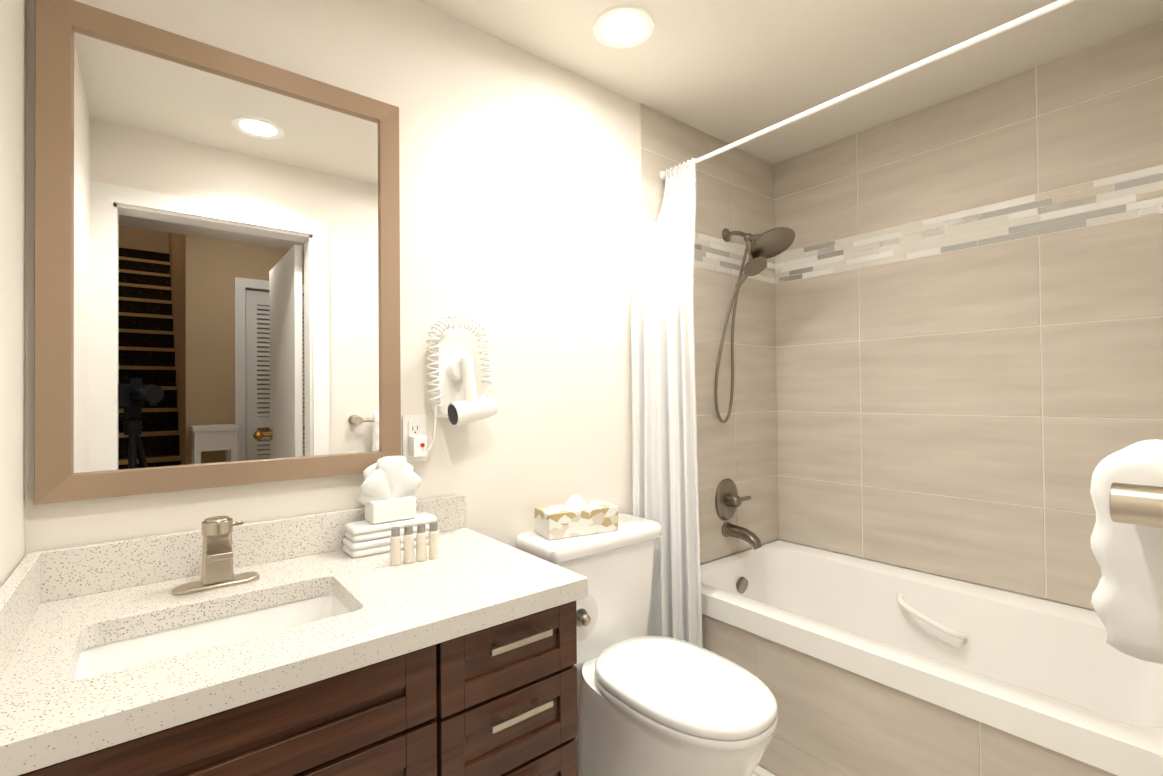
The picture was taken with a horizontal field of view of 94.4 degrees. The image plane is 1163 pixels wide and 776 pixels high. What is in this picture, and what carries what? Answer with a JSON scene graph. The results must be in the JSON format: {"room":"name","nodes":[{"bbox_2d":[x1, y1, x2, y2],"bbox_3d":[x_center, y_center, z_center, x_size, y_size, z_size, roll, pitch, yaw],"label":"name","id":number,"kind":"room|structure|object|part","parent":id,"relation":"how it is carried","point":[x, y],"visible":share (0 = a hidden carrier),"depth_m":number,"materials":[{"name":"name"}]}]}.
{"room":"bathroom","nodes":[
{"label":"bathroom","id":0,"kind":"room"},
{"bbox_2d":[0,0,26,587],"bbox_3d":[-0.647,0.062,0.430,0.100,2.355,1.465,0,-1,-39],"label":"wall","id":1,"kind":"structure","parent":0,"point":[13,16],"depth_m":0.93,"materials":[{"name":"white paint"}]},
{"bbox_2d":[25,0,776,720],"bbox_3d":[-0.074,0.073,1.874,2.802,2.355,0.130,0,-1,-39],"label":"wall","id":2,"kind":"structure","parent":0,"point":[217,267],"depth_m":1.33,"materials":[{"name":"white paint"}]},
{"bbox_2d":[402,415,427,462],"bbox_3d":[-0.454,0.141,1.489,0.068,0.131,0.051,0,-1,-39],"label":"electrical outlet plate","id":3,"kind":"object","parent":2,"relation":"attached to","point":[414,440],"visible":0.9,"depth_m":1.49,"materials":[{"name":"white plastic"}]},
{"bbox_2d":[422,316,497,450],"bbox_3d":[-0.345,-0.016,1.536,0.225,0.384,0.118,0,-1,-39],"label":"hair dryer","id":4,"kind":"object","parent":2,"relation":"attached to","point":[455,400],"visible":1,"depth_m":1.52,"materials":[{"name":"white plastic"}]},
{"bbox_3d":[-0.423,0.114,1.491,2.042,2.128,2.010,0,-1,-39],"label":"hair dryer cord","id":5,"kind":"part","parent":4,"relation":"part of","materials":[{"name":"white plastic"}]},
{"bbox_3d":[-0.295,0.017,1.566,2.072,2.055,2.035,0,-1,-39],"label":"hair dryer cord","id":6,"kind":"part","parent":4,"relation":"part of","materials":[{"name":"white plastic"}]},
{"bbox_2d":[575,721,578,752],"bbox_3d":[-0.052,1.200,1.818,0.766,0.100,0.012,0,-1,-39],"label":"baseboard","id":7,"kind":"structure","parent":2,"relation":"attached to","point":[577,737],"depth_m":1.84,"materials":[{"name":"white wood"}]},
{"bbox_2d":[639,103,777,563],"bbox_3d":[0.596,0.072,2.362,0.926,2.355,0.008,0,-1,-39],"label":"grout","id":8,"kind":"object","parent":2,"relation":"attached to","point":[641,254],"visible":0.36,"depth_m":2.30,"materials":[{"name":"white"}]},
{"bbox_2d":[578,753,776,775],"bbox_3d":[0.424,1.269,1.254,2.802,0.060,1.685,0,-1,-39],"label":"floor","id":9,"kind":"structure","parent":0,"point":[759,770],"depth_m":1.74,"materials":[{"name":"tile"}]},
{"bbox_2d":[0,494,597,775],"bbox_3d":[-0.473,0.756,1.108,1.012,0.979,0.597,0,-1,-39],"label":"bathroom vanity","id":10,"kind":"object","parent":9,"relation":"on","point":[305,645],"visible":1,"depth_m":0.96,"materials":[{"name":"white stone"}]},
{"bbox_2d":[74,594,349,679],"bbox_3d":[-0.625,0.518,0.953,0.460,0.144,0.300,0,-1,-39],"label":"sink","id":11,"kind":"object","parent":10,"relation":"in","point":[106,654],"depth_m":1.03,"materials":[{"name":"white ceramic"}]},
{"bbox_2d":[171,516,259,594],"bbox_3d":[-0.745,0.339,1.103,0.152,0.138,0.089,0,-1,-39],"label":"faucet","id":12,"kind":"object","parent":10,"relation":"on","point":[218,577],"depth_m":1.10,"materials":[{"name":"silver metal"}]},
{"bbox_2d":[343,456,438,557],"bbox_3d":[-0.489,0.292,1.388,0.222,0.233,0.094,0,-1,-39],"label":"towel","id":13,"kind":"object","parent":10,"relation":"on","point":[390,485],"visible":0.9,"depth_m":1.35,"materials":[{"name":"white cotton terry fabric"}]},
{"bbox_2d":[390,527,400,565],"bbox_3d":[-0.429,0.364,1.241,0.023,0.083,0.023,0,-1,-39],"label":"bottle","id":14,"kind":"object","parent":10,"relation":"on","point":[395,548],"visible":1,"depth_m":1.23,"materials":[{"name":"beige plastic"}]},
{"bbox_2d":[403,525,413,562],"bbox_3d":[-0.404,0.364,1.256,0.023,0.083,0.023,0,-1,-39],"label":"bottle","id":15,"kind":"object","parent":10,"relation":"on","point":[408,546],"visible":1,"depth_m":1.25,"materials":[{"name":"beige plastic"}]},
{"bbox_2d":[416,524,425,560],"bbox_3d":[-0.379,0.364,1.272,0.023,0.083,0.023,0,-1,-39],"label":"bottle","id":16,"kind":"object","parent":10,"relation":"on","point":[421,544],"visible":1,"depth_m":1.26,"materials":[{"name":"beige plastic"}]},
{"bbox_2d":[429,522,438,558],"bbox_3d":[-0.353,0.364,1.286,0.023,0.083,0.023,0,-1,-39],"label":"bottle","id":17,"kind":"object","parent":10,"relation":"on","point":[433,541],"visible":1,"depth_m":1.28,"materials":[{"name":"beige plastic"}]},
{"bbox_2d":[516,514,777,775],"bbox_3d":[0.199,0.849,1.544,0.474,0.792,0.744,0,-1,-39],"label":"toilet","id":18,"kind":"object","parent":9,"relation":"on","point":[657,706],"visible":0.94,"depth_m":1.46,"materials":[{"name":"white ceramic"}]},
{"bbox_2d":[535,494,617,539],"bbox_3d":[-0.016,0.398,1.713,0.240,0.116,0.120,0,-1,-27],"label":"tissue box","id":19,"kind":"object","parent":18,"relation":"on","point":[576,515],"visible":1,"depth_m":1.67,"materials":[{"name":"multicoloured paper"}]},
{"bbox_2d":[700,540,1162,775],"bbox_3d":[1.089,0.987,1.807,0.847,0.505,1.439,0,-1,-39],"label":"bathtub","id":20,"kind":"object","parent":9,"relation":"on","point":[856,666],"visible":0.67,"depth_m":1.65,"materials":[{"name":"white ceramic"}]},
{"bbox_3d":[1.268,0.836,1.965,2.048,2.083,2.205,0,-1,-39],"label":"handle","id":21,"kind":"part","parent":20,"relation":"part of","materials":[{"name":"white ceramic"}]},
{"bbox_2d":[640,103,777,563],"bbox_3d":[0.597,0.072,2.361,0.922,2.351,0.010,0,-1,-39],"label":"wall tiles","id":22,"kind":"structure","parent":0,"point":[745,449],"depth_m":2.41,"materials":[{"name":"beige tile"}]},
{"bbox_2d":[715,478,750,520],"bbox_3d":[0.675,0.492,2.366,0.193,0.184,0.068,0,-1,-39],"label":"shower valve","id":23,"kind":"object","parent":22,"relation":"attached to","point":[728,500],"visible":1,"depth_m":2.35,"materials":[{"name":"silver metal"}]},
{"bbox_2d":[722,521,761,549],"bbox_3d":[0.695,0.636,2.313,0.068,0.093,0.171,0,-1,-39],"label":"tub spout","id":24,"kind":"object","parent":22,"relation":"attached to","point":[729,529],"visible":1,"depth_m":2.30,"materials":[{"name":"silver metal"}]},
{"bbox_2d":[714,227,794,422],"bbox_3d":[0.737,-0.283,2.277,0.225,0.867,0.310,0,-1,-39],"label":"shower head","id":25,"kind":"object","parent":22,"relation":"attached to","point":[761,249],"visible":1,"depth_m":2.30},
{"bbox_3d":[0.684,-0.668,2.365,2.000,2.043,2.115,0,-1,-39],"label":"arm","id":26,"kind":"part","parent":25,"relation":"part of"},
{"bbox_2d":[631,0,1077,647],"bbox_3d":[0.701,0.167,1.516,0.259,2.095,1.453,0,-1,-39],"label":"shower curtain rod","id":27,"kind":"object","parent":22,"relation":"attached to","point":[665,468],"visible":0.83,"depth_m":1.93,"materials":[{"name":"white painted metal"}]},
{"bbox_2d":[631,158,702,647],"bbox_3d":[0.329,0.179,1.977,0.257,2.087,0.267,0,-1,-39],"label":"shower curtain","id":28,"kind":"object","parent":27,"relation":"hanging from","point":[664,416],"depth_m":1.94,"materials":[{"name":"fabric"}]},
{"bbox_2d":[417,0,1162,164],"bbox_3d":[0.661,-1.157,0.487,3.392,0.060,3.250,0,-1,-39],"label":"ceiling","id":29,"kind":"structure","parent":0,"point":[729,71],"depth_m":1.77,"materials":[{"name":"beige paint"}]},
{"bbox_2d":[593,4,654,48],"bbox_3d":[0.129,-1.105,1.651,0.190,0.008,0.190,0,-1,-39],"label":"recessed light","id":30,"kind":"object","parent":29,"relation":"in","point":[623,26],"visible":1,"depth_m":1.64,"materials":[{"name":"white"}]},
{"bbox_2d":[778,539,1094,610],"bbox_3d":[1.498,0.061,2.075,0.100,2.355,1.585,0,-1,-39],"label":"wall","id":31,"kind":"structure","parent":0,"point":[947,577],"depth_m":2.08,"materials":[{"name":"beige tile"}]},
{"bbox_2d":[641,217,774,282],"bbox_3d":[0.591,-0.588,2.369,0.924,0.143,0.010,0,-1,-39],"label":"wall tiles","id":32,"kind":"structure","parent":31,"relation":"attached to","point":[706,243],"depth_m":2.35,"materials":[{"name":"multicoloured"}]},
{"bbox_2d":[773,20,1162,609],"bbox_3d":[1.415,-0.192,2.090,0.010,1.845,1.461,0,-1,-39],"label":"wall tile","id":33,"kind":"structure","parent":31,"relation":"attached to","point":[1110,369],"depth_m":2.00,"materials":[{"name":"beige tile"}]},
{"bbox_2d":[774,19,1162,609],"bbox_3d":[1.416,-0.192,2.091,0.008,1.849,1.465,0,-1,-39],"label":"grout","id":34,"kind":"structure","parent":31,"relation":"attached to","point":[1042,416],"depth_m":1.94,"materials":[{"name":"white"}]},
{"bbox_2d":[775,165,1162,282],"bbox_3d":[1.411,-0.599,2.095,0.010,0.143,1.463,0,-1,-39],"label":"wall tile","id":35,"kind":"structure","parent":31,"relation":"attached to","point":[1088,200],"depth_m":1.97,"materials":[{"name":"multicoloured tile"}]},
{"bbox_3d":[1.220,0.050,0.913,1.787,2.355,0.120,0,-1,-39],"label":"wall","id":36,"kind":"structure","parent":0,"visible":0},
{"bbox_2d":[1090,439,1162,663],"bbox_3d":[0.780,0.212,0.713,0.518,0.280,0.120,0,-1,-39],"label":"towel","id":37,"kind":"object","parent":36,"relation":"attached to","point":[1126,493],"visible":1,"depth_m":0.63,"materials":[{"name":"white fabric"}]}
]}

